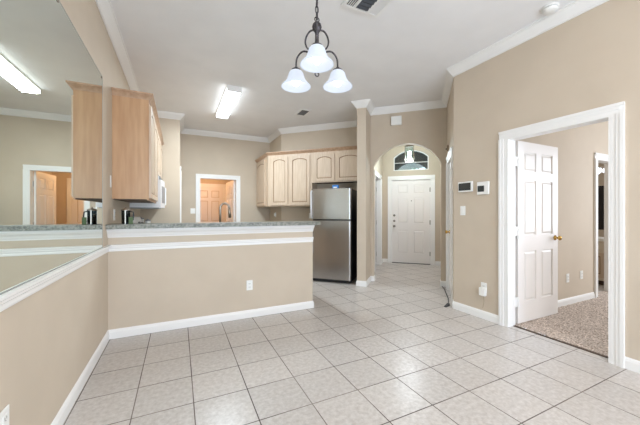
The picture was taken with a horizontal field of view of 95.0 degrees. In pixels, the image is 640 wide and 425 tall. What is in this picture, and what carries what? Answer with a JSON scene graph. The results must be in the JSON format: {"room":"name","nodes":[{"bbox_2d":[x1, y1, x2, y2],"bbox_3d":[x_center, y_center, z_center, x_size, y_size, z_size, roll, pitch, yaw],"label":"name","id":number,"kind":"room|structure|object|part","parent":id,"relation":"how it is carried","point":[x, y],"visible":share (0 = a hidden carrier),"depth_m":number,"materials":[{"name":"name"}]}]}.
{"room":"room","nodes":[
{"label":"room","id":0,"kind":"room"},
{"bbox_2d":[0,0,139,424],"bbox_3d":[-1.706,-0.310,1.964,0.120,3.100,9.660,0,0,-26],"label":"wall","id":1,"kind":"structure","parent":0,"point":[48,338],"depth_m":1.81,"materials":[{"name":"beige paint"}]},
{"bbox_2d":[0,404,8,424],"bbox_3d":[-1.247,0.835,1.159,0.009,0.116,0.072,0,0,-26],"label":"wall outlet","id":2,"kind":"object","parent":1,"relation":"attached to","point":[4,414],"visible":1,"depth_m":1.16,"materials":[{"name":"white plastic"}]},
{"bbox_2d":[3,412,7,423],"bbox_3d":[-1.244,0.814,1.160,0.003,0.028,0.034,0,0,-26],"label":"receptacle","id":3,"kind":"object","parent":2,"relation":"attached to","point":[5,414],"depth_m":1.16,"materials":[{"name":"grey plastic"}]},
{"bbox_2d":[0,0,102,294],"bbox_3d":[-1.042,-0.451,0.736,0.012,1.538,4.229,0,0,-26],"label":"wall mirror","id":4,"kind":"object","parent":1,"relation":"attached to","point":[51,86],"visible":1,"depth_m":1.51,"materials":[{"name":"clear glass"}]},
{"bbox_2d":[111,87,159,202],"bbox_3d":[-2.235,-0.709,3.640,0.377,1.154,1.224,0,0,-26],"label":"upper cabinet","id":5,"kind":"object","parent":1,"relation":"attached to","point":[135,119],"visible":1,"depth_m":3.14,"materials":[{"name":"brown wood"}]},
{"bbox_3d":[-2.271,-0.140,3.648,0.300,0.008,1.152,0,0,-26],"label":"panel","id":6,"kind":"part","parent":5,"relation":"part of","materials":[{"name":"brown wood"}]},
{"bbox_3d":[-2.235,-1.254,3.640,0.377,0.064,1.224,0,0,-26],"label":"crown moulding","id":7,"kind":"part","parent":5,"relation":"part of","materials":[{"name":"brown wood"}]},
{"bbox_3d":[-2.126,-0.680,3.718,0.018,1.096,1.176,0,0,-26],"label":"frame","id":8,"kind":"part","parent":5,"relation":"part of","materials":[{"name":"brown wood"}]},
{"bbox_3d":[-1.983,-0.665,3.466,0.020,1.016,0.545,0,0,-26],"label":"door","id":9,"kind":"part","parent":5,"relation":"part of","materials":[{"name":"brown wood"}]},
{"bbox_3d":[-1.978,-0.670,3.468,0.008,0.890,0.409,0,0,-26],"label":"raised panel","id":10,"kind":"part","parent":5,"relation":"part of","materials":[{"name":"brown wood"}]},
{"bbox_3d":[-2.233,-0.665,3.986,0.020,1.016,0.550,0,0,-26],"label":"door","id":11,"kind":"part","parent":5,"relation":"part of","materials":[{"name":"brown wood"}]},
{"bbox_3d":[-2.229,-0.670,3.988,0.008,0.890,0.414,0,0,-26],"label":"raised panel","id":12,"kind":"part","parent":5,"relation":"part of","materials":[{"name":"brown wood"}]},
{"bbox_2d":[0,237,313,311],"bbox_3d":[0.147,0.350,0.783,2.196,0.068,5.684,0,0,-26],"label":"trim","id":13,"kind":"structure","parent":1,"relation":"attached to","point":[16,295],"depth_m":2.66,"materials":[{"name":"white paint"}]},
{"bbox_2d":[157,125,162,176],"bbox_3d":[-2.667,-0.913,4.537,0.377,0.746,0.768,0,0,-26],"label":"upper cabinet","id":14,"kind":"object","parent":1,"relation":"attached to","point":[160,136],"visible":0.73,"depth_m":4.62,"materials":[{"name":"brown wood"}]},
{"bbox_2d":[130,176,165,208],"bbox_3d":[-2.639,-0.299,4.551,0.438,0.478,0.754,0,0,-26],"label":"microwave","id":15,"kind":"object","parent":14,"relation":"attached to","point":[161,203],"visible":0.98,"depth_m":4.28,"materials":[{"name":"white"}]},
{"bbox_3d":[-2.443,-0.277,4.546,0.057,0.406,0.575,0,0,-26],"label":"door","id":16,"kind":"part","parent":15,"relation":"part of","materials":[{"name":"white"}]},
{"bbox_3d":[-2.446,-0.874,4.439,0.008,0.482,0.214,0,0,-26],"label":"raised panel","id":17,"kind":"part","parent":14,"relation":"part of","materials":[{"name":"brown wood"}]},
{"bbox_3d":[-2.610,-0.869,4.770,0.020,0.608,0.350,0,0,-26],"label":"door","id":18,"kind":"part","parent":14,"relation":"part of","materials":[{"name":"brown wood"}]},
{"bbox_3d":[-2.518,-1.254,4.609,0.047,0.064,0.768,0,0,-26],"label":"crown moulding","id":19,"kind":"part","parent":14,"relation":"part of","materials":[{"name":"brown wood"}]},
{"bbox_2d":[160,137,163,178],"bbox_3d":[-2.953,-0.709,5.131,0.377,1.154,0.549,0,0,-26],"label":"upper cabinet","id":20,"kind":"object","parent":1,"relation":"attached to","point":[161,139],"visible":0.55,"depth_m":5.18,"materials":[{"name":"brown wood"}]},
{"bbox_2d":[51,301,313,424],"bbox_3d":[0.127,1.194,0.840,2.210,0.092,5.804,0,0,-26],"label":"baseboard","id":21,"kind":"structure","parent":1,"relation":"attached to","point":[62,414],"depth_m":3.04,"materials":[{"name":"white paint"}]},
{"bbox_2d":[140,118,179,222],"bbox_3d":[-3.178,-0.310,5.906,0.646,3.100,1.040,0,0,-26],"label":"wall","id":22,"kind":"structure","parent":0,"point":[170,128],"depth_m":5.51,"materials":[{"name":"beige paint"}]},
{"bbox_2d":[180,166,180,222],"bbox_3d":[-2.858,0.180,6.016,0.024,2.120,0.950,0,0,-26],"label":"trim","id":23,"kind":"structure","parent":22,"relation":"attached to","point":[180,166],"depth_m":5.59,"materials":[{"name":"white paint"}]},
{"bbox_2d":[108,232,312,329],"bbox_3d":[-1.111,0.700,3.398,2.196,1.080,0.120,0,0,-26],"label":"wall","id":24,"kind":"structure","parent":0,"point":[145,287],"depth_m":3.24,"materials":[{"name":"beige paint"}]},
{"bbox_2d":[106,225,314,237],"bbox_3d":[-1.072,0.204,3.317,2.196,0.088,0.060,0,0,-26],"label":"trim","id":25,"kind":"structure","parent":24,"relation":"attached to","point":[151,232],"depth_m":3.21,"materials":[{"name":"white paint"}]},
{"bbox_2d":[106,221,320,228],"bbox_3d":[-1.072,0.138,3.407,2.269,0.044,0.320,0,0,-26],"label":"bar","id":26,"kind":"object","parent":24,"relation":"on","point":[270,223],"visible":1,"depth_m":3.17,"materials":[{"name":"grey stone"}]},
{"bbox_2d":[121,207,133,223],"bbox_3d":[-1.955,0.029,2.972,0.082,0.172,0.102,0,0,32],"label":"press","id":27,"kind":"object","parent":26,"relation":"on","point":[125,213],"visible":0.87,"depth_m":2.94,"materials":[{"name":"black"}]},
{"bbox_2d":[246,280,252,289],"bbox_3d":[-0.831,0.858,3.461,0.072,0.116,0.009,0,0,-26],"label":"wall outlet","id":28,"kind":"object","parent":24,"relation":"attached to","point":[249,283],"visible":1,"depth_m":3.46,"materials":[{"name":"white plastic"}]},
{"bbox_2d":[200,179,232,220],"bbox_3d":[-3.043,-0.060,7.963,2.020,2.600,2.310,0,0,-26],"label":"wall","id":29,"kind":"structure","parent":0,"point":[207,181],"depth_m":9.00,"materials":[{"name":"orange paint"}]},
{"bbox_2d":[200,187,222,221],"bbox_3d":[-3.371,0.223,8.948,0.790,2.010,0.101,0,0,-26],"label":"door","id":30,"kind":"structure","parent":29,"relation":"in","point":[216,191],"depth_m":8.99,"materials":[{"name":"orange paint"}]},
{"bbox_2d":[200,183,225,221],"bbox_3d":[-3.395,0.180,9.018,0.970,2.120,0.144,0,0,-26],"label":"trim","id":31,"kind":"structure","parent":29,"relation":"attached to","point":[201,184],"depth_m":9.14,"materials":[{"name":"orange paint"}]},
{"bbox_2d":[226,180,234,221],"bbox_3d":[-2.256,0.222,7.497,0.101,2.012,0.803,0,0,-31],"label":"door","id":32,"kind":"structure","parent":29,"relation":"in","point":[230,186],"depth_m":7.33,"materials":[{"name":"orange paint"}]},
{"bbox_2d":[180,134,269,222],"bbox_3d":[-2.160,-0.310,7.039,2.170,3.100,0.120,0,0,-26],"label":"wall","id":33,"kind":"structure","parent":0,"point":[198,154],"depth_m":6.91,"materials":[{"name":"beige paint"}]},
{"bbox_2d":[190,208,194,213],"bbox_3d":[-2.871,-0.035,6.625,0.100,0.120,0.010,0,0,-26],"label":"light switch","id":34,"kind":"object","parent":33,"relation":"attached to","point":[192,210],"visible":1,"depth_m":6.62,"materials":[{"name":"white plastic"}]},
{"bbox_2d":[196,174,239,221],"bbox_3d":[-2.394,0.180,6.914,0.990,2.120,0.144,0,0,-26],"label":"trim","id":35,"kind":"structure","parent":33,"relation":"attached to","point":[198,176],"depth_m":6.89,"materials":[{"name":"white paint"}]},
{"bbox_2d":[270,135,280,220],"bbox_3d":[-1.020,-0.310,7.011,0.100,3.100,0.920,0,0,-26],"label":"wall","id":36,"kind":"structure","parent":0,"point":[275,145],"depth_m":6.90,"materials":[{"name":"beige paint"}]},
{"bbox_2d":[281,127,356,220],"bbox_3d":[0.068,-0.310,6.302,1.940,3.100,0.100,0,0,19],"label":"wall","id":37,"kind":"structure","parent":0,"point":[341,137],"depth_m":6.32,"materials":[{"name":"beige paint"}]},
{"bbox_2d":[255,153,274,206],"bbox_3d":[-1.209,-0.709,6.847,0.378,1.154,1.048,0,0,-26],"label":"upper cabinet","id":38,"kind":"object","parent":37,"relation":"attached to","point":[262,162],"visible":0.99,"depth_m":6.69,"materials":[{"name":"brown wood"}]},
{"bbox_3d":[-1.390,-0.665,6.872,0.020,1.016,0.750,0,0,-26],"label":"door","id":39,"kind":"part","parent":38,"relation":"part of","materials":[{"name":"brown wood"}]},
{"bbox_3d":[-1.394,-0.670,6.870,0.008,0.890,0.614,0,0,-26],"label":"raised panel","id":40,"kind":"part","parent":38,"relation":"part of","materials":[{"name":"brown wood"}]},
{"bbox_3d":[-1.358,-1.254,6.775,0.048,0.064,1.048,0,0,-26],"label":"crown moulding","id":41,"kind":"part","parent":38,"relation":"part of","materials":[{"name":"brown wood"}]},
{"bbox_2d":[267,149,316,206],"bbox_3d":[-0.605,-0.709,6.290,1.034,1.154,0.366,0,0,19],"label":"upper cabinet","id":42,"kind":"object","parent":37,"relation":"attached to","point":[290,184],"visible":0.98,"depth_m":6.15,"materials":[{"name":"brown wood"}]},
{"bbox_3d":[-0.865,-0.665,6.226,0.400,1.016,0.020,0,0,19],"label":"door","id":43,"kind":"part","parent":42,"relation":"part of","materials":[{"name":"brown wood"}]},
{"bbox_3d":[-0.867,-0.670,6.221,0.264,0.890,0.008,0,0,19],"label":"raised panel","id":44,"kind":"part","parent":42,"relation":"part of","materials":[{"name":"brown wood"}]},
{"bbox_3d":[-0.657,-1.254,6.141,1.034,0.064,0.047,0,0,20],"label":"crown moulding","id":45,"kind":"part","parent":42,"relation":"part of","materials":[{"name":"brown wood"}]},
{"bbox_3d":[-0.423,-0.670,6.066,0.314,0.890,0.008,0,0,19],"label":"raised panel","id":46,"kind":"part","parent":42,"relation":"part of","materials":[{"name":"brown wood"}]},
{"bbox_3d":[-0.421,-0.665,6.070,0.450,1.016,0.020,0,0,19],"label":"door","id":47,"kind":"part","parent":42,"relation":"part of","materials":[{"name":"brown wood"}]},
{"bbox_2d":[311,146,356,183],"bbox_3d":[0.394,-0.946,5.940,1.083,0.681,0.366,0,0,19],"label":"upper cabinet","id":48,"kind":"object","parent":37,"relation":"attached to","point":[332,165],"visible":0.89,"depth_m":5.83,"materials":[{"name":"brown wood"}]},
{"bbox_3d":[0.082,-0.906,5.889,0.294,0.417,0.008,0,0,19],"label":"raised panel","id":49,"kind":"part","parent":48,"relation":"part of","materials":[{"name":"brown wood"}]},
{"bbox_3d":[0.084,-0.901,5.893,0.430,0.543,0.020,0,0,19],"label":"door","id":50,"kind":"part","parent":48,"relation":"part of","materials":[{"name":"brown wood"}]},
{"bbox_3d":[0.341,-1.254,5.789,1.083,0.064,0.047,0,0,19],"label":"crown moulding","id":51,"kind":"part","parent":48,"relation":"part of","materials":[{"name":"brown wood"}]},
{"bbox_3d":[0.404,-0.613,5.967,1.058,0.008,0.289,0,0,19],"label":"panel","id":52,"kind":"part","parent":48,"relation":"part of","materials":[{"name":"brown wood"}]},
{"bbox_3d":[0.567,-0.901,5.724,0.515,0.543,0.020,0,0,19],"label":"door","id":53,"kind":"part","parent":48,"relation":"part of","materials":[{"name":"brown wood"}]},
{"bbox_3d":[0.566,-0.906,5.720,0.379,0.417,0.008,0,0,19],"label":"raised panel","id":54,"kind":"part","parent":48,"relation":"part of","materials":[{"name":"brown wood"}]},
{"bbox_2d":[111,0,573,169],"bbox_3d":[2.027,-1.910,5.386,9.876,0.100,12.650,0,0,-26],"label":"ceiling","id":55,"kind":"structure","parent":0,"point":[185,53],"depth_m":3.33,"materials":[{"name":"paint"}]},
{"bbox_2d":[216,85,241,118],"bbox_3d":[-1.553,-1.817,4.923,0.210,0.084,1.370,0,0,-26],"label":"ceiling light","id":56,"kind":"object","parent":55,"relation":"attached to","point":[231,94],"visible":1,"depth_m":4.71,"materials":[{"name":"white paint"}]},
{"bbox_2d":[295,109,311,115],"bbox_3d":[-0.315,-1.853,5.441,0.200,0.013,0.330,0,0,-26],"label":"ceiling vent","id":57,"kind":"object","parent":55,"relation":"in","point":[302,112],"visible":1,"depth_m":5.42,"materials":[{"name":"white metal"}]},
{"bbox_2d":[281,0,352,92],"bbox_3d":[0.011,-1.280,1.577,0.373,1.161,0.394,0,0,-26],"label":"chandelier","id":58,"kind":"object","parent":55,"relation":"hanging from","point":[316,60],"visible":1,"depth_m":1.58,"materials":[{"name":"white glass"}]},
{"bbox_3d":[-0.133,-0.745,1.636,0.166,0.091,0.166,0,0,-26],"label":"lamp shade","id":59,"kind":"part","parent":58,"relation":"part of","materials":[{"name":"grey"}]},
{"bbox_3d":[-0.133,-0.744,1.636,0.050,0.080,0.050,0,0,-26],"label":"bulb","id":60,"kind":"part","parent":58,"relation":"part of","materials":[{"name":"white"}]},
{"bbox_3d":[-0.084,-0.896,1.608,0.123,0.184,0.010,0,0,29],"label":"arm","id":61,"kind":"part","parent":58,"relation":"part of","materials":[{"name":"brown metal"}]},
{"bbox_3d":[-0.017,-0.885,1.570,0.052,0.273,0.052,0,0,-26],"label":"stem","id":62,"kind":"part","parent":58,"relation":"part of","materials":[{"name":"brown metal"}]},
{"bbox_3d":[-0.015,-0.766,1.436,0.166,0.091,0.166,0,0,-26],"label":"lamp shade","id":63,"kind":"part","parent":58,"relation":"part of","materials":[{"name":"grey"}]},
{"bbox_3d":[-0.015,-0.766,1.436,0.050,0.080,0.050,0,0,-26],"label":"bulb","id":64,"kind":"part","parent":58,"relation":"part of","materials":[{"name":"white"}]},
{"bbox_3d":[-0.017,-1.434,1.570,0.017,0.813,0.017,0,0,19],"label":"chain","id":65,"kind":"part","parent":58,"relation":"part of","materials":[{"name":"brown metal"}]},
{"bbox_3d":[-0.016,-0.907,1.493,0.010,0.163,0.123,0,0,-1],"label":"arm","id":66,"kind":"part","parent":58,"relation":"part of","materials":[{"name":"brown metal"}]},
{"bbox_3d":[0.050,-0.896,1.609,0.123,0.184,0.010,0,0,-31],"label":"arm","id":67,"kind":"part","parent":58,"relation":"part of","materials":[{"name":"brown metal"}]},
{"bbox_3d":[0.099,-0.744,1.638,0.050,0.080,0.050,0,0,-26],"label":"bulb","id":68,"kind":"part","parent":58,"relation":"part of","materials":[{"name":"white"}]},
{"bbox_3d":[0.099,-0.745,1.638,0.166,0.091,0.166,0,0,-26],"label":"lamp shade","id":69,"kind":"part","parent":58,"relation":"part of","materials":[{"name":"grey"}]},
{"bbox_2d":[341,0,393,17],"bbox_3d":[0.443,-1.851,2.532,0.385,0.015,0.385,0,0,-26],"label":"ceiling vent","id":70,"kind":"object","parent":55,"relation":"in","point":[373,8],"visible":1,"depth_m":2.63,"materials":[{"name":"white metal"}]},
{"bbox_2d":[404,145,413,161],"bbox_3d":[1.853,-1.460,6.079,0.190,0.800,0.190,0,0,19],"label":"pendant lantern","id":71,"kind":"object","parent":55,"relation":"hanging from","point":[406,146],"visible":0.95,"depth_m":6.04,"materials":[{"name":"white glass"}]},
{"bbox_2d":[541,2,559,14],"bbox_3d":[2.085,-1.837,2.656,0.132,0.044,0.132,0,0,-26],"label":"smoke detector","id":72,"kind":"object","parent":55,"relation":"attached to","point":[550,8],"visible":1,"depth_m":2.63,"materials":[{"name":"white plastic"}]},
{"bbox_2d":[63,262,639,424],"bbox_3d":[1.982,1.284,5.365,9.776,0.112,12.650,0,0,-26],"label":"floor","id":73,"kind":"structure","parent":0,"point":[387,351],"depth_m":2.32,"materials":[{"name":"tile"}]},
{"bbox_2d":[133,217,142,222],"bbox_3d":[-2.522,0.654,4.611,0.701,1.172,0.760,0,0,-26],"label":"range","id":74,"kind":"object","parent":73,"relation":"on","point":[136,219],"visible":0.02,"depth_m":4.40,"materials":[{"name":"white"}]},
{"bbox_2d":[310,187,356,282],"bbox_3d":[0.297,0.395,5.486,0.728,1.666,0.789,0,0,19],"label":"refrigerator","id":75,"kind":"object","parent":73,"relation":"on","point":[335,239],"visible":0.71,"depth_m":5.17,"materials":[{"name":"silver metal"}]},
{"bbox_3d":[-0.149,-0.145,5.267,0.026,0.520,0.081,0,0,25],"label":"handle","id":76,"kind":"part","parent":75,"relation":"part of","materials":[{"name":"white metal"}]},
{"bbox_3d":[0.196,0.659,5.195,0.725,1.034,0.075,0,0,19],"label":"door","id":77,"kind":"part","parent":75,"relation":"part of","materials":[{"name":"silver metal"}]},
{"bbox_3d":[0.196,-0.152,5.195,0.725,0.540,0.075,0,0,19],"label":"freezer door","id":78,"kind":"part","parent":75,"relation":"part of","materials":[{"name":"silver metal"}]},
{"bbox_2d":[514,325,607,357],"bbox_3d":[2.299,1.237,2.840,0.035,0.006,0.815,0,0,-26],"label":"trim","id":79,"kind":"structure","parent":73,"relation":"on","point":[587,350],"depth_m":2.79,"materials":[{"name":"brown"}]},
{"bbox_2d":[598,237,603,284],"bbox_3d":[4.829,0.841,5.441,0.580,0.790,1.000,0,0,-26],"label":"vanity","id":80,"kind":"object","parent":73,"relation":"on","point":[600,239],"visible":0.07,"depth_m":4.96,"materials":[{"name":"beige paint"}]},
{"bbox_3d":[4.685,0.896,5.105,0.008,0.284,0.284,0,0,-26],"label":"raised panel","id":81,"kind":"part","parent":80,"relation":"part of","materials":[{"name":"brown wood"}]},
{"bbox_3d":[4.689,0.576,5.107,0.020,0.120,0.420,0,0,-26],"label":"drawer","id":82,"kind":"part","parent":80,"relation":"part of","materials":[{"name":"beige paint"}]},
{"bbox_3d":[4.689,0.896,5.107,0.020,0.420,0.420,0,0,-26],"label":"door","id":83,"kind":"part","parent":80,"relation":"part of","materials":[{"name":"brown wood"}]},
{"bbox_3d":[-1.022,0.806,3.854,1.500,0.868,0.620,0,0,-26],"label":"base cabinet","id":84,"kind":"object","parent":73,"relation":"on","visible":0},
{"bbox_3d":[-1.428,0.350,4.013,2.154,0.040,1.258,0,0,-26],"label":"countertop","id":85,"kind":"structure","parent":84,"relation":"on","visible":0},
{"bbox_2d":[219,202,230,221],"bbox_3d":[-1.244,0.099,3.818,0.167,0.459,0.064,0,0,-26],"label":"faucet","id":86,"kind":"object","parent":85,"relation":"on","point":[227,204],"visible":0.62,"depth_m":3.81,"materials":[{"name":"silver metal"}]},
{"bbox_2d":[357,108,369,280],"bbox_3d":[0.885,-0.310,5.468,0.153,3.100,1.134,0,0,19],"label":"wall","id":87,"kind":"structure","parent":0,"point":[363,116],"depth_m":4.94,"materials":[{"name":"beige paint"}]},
{"bbox_2d":[356,275,374,286],"bbox_3d":[0.818,1.194,5.180,0.188,0.092,0.600,0,0,27],"label":"baseboard","id":88,"kind":"structure","parent":87,"relation":"attached to","point":[371,278],"depth_m":4.94,"materials":[{"name":"white paint"}]},
{"bbox_2d":[375,157,381,178],"bbox_3d":[1.185,-0.310,6.407,0.100,3.100,1.984,0,0,19],"label":"wall","id":89,"kind":"structure","parent":0,"point":[378,167],"depth_m":6.82,"materials":[{"name":"beige paint"}]},
{"bbox_2d":[375,170,381,271],"bbox_3d":[1.260,0.180,6.584,0.124,2.120,1.030,0,0,19],"label":"trim","id":90,"kind":"structure","parent":89,"relation":"attached to","point":[378,181],"depth_m":6.98,"materials":[{"name":"white paint"}]},
{"bbox_2d":[370,107,446,280],"bbox_3d":[1.594,-0.310,5.149,1.397,3.100,0.120,0,0,19],"label":"wall","id":91,"kind":"structure","parent":0,"point":[427,129],"depth_m":5.10,"materials":[{"name":"beige paint"}]},
{"bbox_2d":[391,116,401,125],"bbox_3d":[1.340,-1.610,5.149,0.176,0.156,0.047,0,0,19],"label":"door chime","id":92,"kind":"object","parent":91,"relation":"attached to","point":[395,120],"visible":1,"depth_m":5.13,"materials":[{"name":"white plastic"}]},
{"bbox_3d":[1.333,-1.610,5.128,0.140,0.120,0.002,0,0,19],"label":"panel","id":93,"kind":"part","parent":92,"relation":"part of","materials":[{"name":"white plastic"}]},
{"bbox_2d":[440,279,445,286],"bbox_3d":[2.067,1.194,4.915,0.091,0.092,0.259,0,0,-17],"label":"baseboard","id":94,"kind":"structure","parent":91,"relation":"attached to","point":[442,283],"depth_m":4.91,"materials":[{"name":"white paint"}]},
{"bbox_2d":[382,145,440,260],"bbox_3d":[2.221,-0.310,7.169,1.550,3.100,0.140,0,0,19],"label":"wall","id":95,"kind":"structure","parent":0,"point":[388,157],"depth_m":7.13,"materials":[{"name":"beige paint"}]},
{"bbox_2d":[392,179,430,264],"bbox_3d":[2.221,0.224,7.145,0.908,2.032,0.167,0,0,19],"label":"door","id":96,"kind":"structure","parent":95,"relation":"in","point":[411,222],"depth_m":7.13,"materials":[{"name":"white paint"}]},
{"bbox_2d":[388,175,434,264],"bbox_3d":[2.217,0.175,7.158,1.090,2.130,0.164,0,0,19],"label":"trim","id":97,"kind":"structure","parent":95,"relation":"attached to","point":[415,177],"depth_m":7.01,"materials":[{"name":"white paint"}]},
{"bbox_2d":[394,150,428,170],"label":"window","id":98,"kind":"structure","parent":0,"point":[419,157],"depth_m":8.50,"materials":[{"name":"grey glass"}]},
{"bbox_2d":[447,78,453,299],"bbox_3d":[1.973,-0.310,4.335,0.100,3.100,1.166,0,0,19],"label":"wall","id":99,"kind":"structure","parent":0,"point":[450,106],"depth_m":3.96,"materials":[{"name":"beige paint"}]},
{"bbox_2d":[445,161,450,292],"bbox_3d":[1.923,0.223,4.330,0.101,2.010,0.728,0,0,19],"label":"door","id":100,"kind":"structure","parent":99,"relation":"in","point":[446,231],"depth_m":4.59,"materials":[{"name":"white paint"}]},
{"bbox_2d":[446,146,452,304],"bbox_3d":[1.957,0.180,4.326,0.124,2.120,0.910,0,0,19],"label":"trim","id":101,"kind":"structure","parent":99,"relation":"attached to","point":[449,157],"depth_m":4.67,"materials":[{"name":"white paint"}]},
{"bbox_2d":[454,0,639,360],"bbox_3d":[2.870,-0.310,1.577,0.120,3.100,4.995,0,0,-26],"label":"wall","id":102,"kind":"structure","parent":0,"point":[590,60],"depth_m":2.91,"materials":[{"name":"beige paint"}]},
{"bbox_2d":[95,0,608,142],"bbox_3d":[0.448,-1.808,3.001,4.660,0.105,9.420,0,0,-26],"label":"trim","id":103,"kind":"structure","parent":102,"relation":"attached to","point":[575,8],"depth_m":3.54,"materials":[{"name":"white paint"}]},
{"bbox_2d":[460,206,464,214],"bbox_3d":[1.788,-0.023,3.675,0.010,0.116,0.072,0,0,-26],"label":"light switch","id":104,"kind":"object","parent":102,"relation":"attached to","point":[462,208],"visible":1,"depth_m":3.67,"materials":[{"name":"white plastic"}]},
{"bbox_2d":[458,181,472,191],"bbox_3d":[1.800,-0.318,3.634,0.024,0.126,0.200,0,0,-26],"label":"alarm keypad","id":105,"kind":"object","parent":102,"relation":"attached to","point":[467,186],"visible":1,"depth_m":3.62,"materials":[{"name":"white plastic"}]},
{"bbox_2d":[452,299,497,323],"bbox_3d":[1.873,1.194,3.577,0.085,0.092,0.690,0,0,-26],"label":"baseboard","id":106,"kind":"structure","parent":102,"relation":"attached to","point":[473,311],"depth_m":3.51,"materials":[{"name":"white paint"}]},
{"bbox_2d":[479,287,486,307],"bbox_3d":[1.888,0.988,3.405,0.045,0.236,0.072,0,0,-26],"label":"plug adapter","id":107,"kind":"object","parent":102,"relation":"attached to","point":[482,291],"visible":1,"depth_m":3.38,"materials":[{"name":"white plastic"}]},
{"bbox_2d":[477,181,489,194],"bbox_3d":[1.902,-0.285,3.420,0.026,0.148,0.144,0,0,-26],"label":"thermostat","id":108,"kind":"object","parent":102,"relation":"attached to","point":[482,187],"visible":1,"depth_m":3.40,"materials":[{"name":"white plastic"}]},
{"bbox_2d":[481,282,486,287],"bbox_3d":[1.911,0.875,3.421,0.009,0.116,0.072,0,0,-26],"label":"wall outlet","id":109,"kind":"object","parent":102,"relation":"attached to","point":[483,284],"visible":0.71,"depth_m":3.42,"materials":[{"name":"white plastic"}]},
{"bbox_2d":[514,141,561,323],"bbox_3d":[2.518,0.217,3.380,0.875,2.022,0.101,0,0,-26],"label":"door","id":110,"kind":"structure","parent":102,"relation":"in","point":[536,165],"depth_m":3.39,"materials":[{"name":"white paint"}]},
{"bbox_3d":[2.861,0.306,3.526,0.062,0.062,0.066,0,0,-26],"label":"knob","id":111,"kind":"part","parent":110,"relation":"part of","materials":[{"name":"gold metal"}]},
{"bbox_2d":[498,101,624,367],"bbox_3d":[2.259,0.177,2.820,0.144,2.125,1.015,0,0,-26],"label":"trim","id":112,"kind":"structure","parent":102,"relation":"attached to","point":[614,114],"depth_m":2.44,"materials":[{"name":"white paint"}]},
{"bbox_2d":[624,356,639,373],"bbox_3d":[3.134,1.194,0.874,0.014,0.092,3.258,0,0,-26],"label":"baseboard","id":113,"kind":"structure","parent":102,"relation":"attached to","point":[631,364],"depth_m":2.30,"materials":[{"name":"white paint"}]},
{"bbox_2d":[516,121,607,299],"bbox_3d":[4.545,-0.310,2.813,3.970,3.100,3.330,0,0,-26],"label":"wall","id":114,"kind":"structure","parent":0,"point":[577,147],"depth_m":4.04,"materials":[{"name":"beige paint"}]},
{"bbox_2d":[558,292,594,306],"bbox_3d":[3.026,1.194,3.789,2.080,0.092,0.014,0,0,-26],"label":"baseboard","id":115,"kind":"structure","parent":114,"relation":"attached to","point":[563,302],"depth_m":4.01,"materials":[{"name":"white paint"}]},
{"bbox_2d":[594,153,607,297],"bbox_3d":[4.273,0.188,4.450,0.730,2.105,0.144,0,0,-26],"label":"trim","id":116,"kind":"structure","parent":114,"relation":"attached to","point":[598,157],"depth_m":4.30,"materials":[{"name":"white paint"}]},
{"bbox_2d":[598,163,603,236],"bbox_3d":[5.006,-0.310,6.087,3.700,3.100,2.370,0,0,-26],"label":"wall","id":117,"kind":"structure","parent":0,"point":[601,175],"depth_m":6.86,"materials":[{"name":"beige paint"}]},
{"bbox_2d":[598,167,603,173],"bbox_3d":[5.307,-0.790,5.405,0.150,0.140,0.600,0,0,-26],"label":"vanity light","id":118,"kind":"object","parent":117,"relation":"attached to","point":[600,169],"visible":0.09,"depth_m":5.51,"materials":[{"name":"silver metal"}]},
{"bbox_2d":[598,186,603,229],"bbox_3d":[4.738,-0.080,4.976,0.030,0.740,0.141,0,0,-19],"label":"towel","id":119,"kind":"object","parent":117,"relation":"hanging from","point":[600,188],"visible":0.52,"depth_m":4.94,"materials":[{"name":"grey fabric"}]}
]}

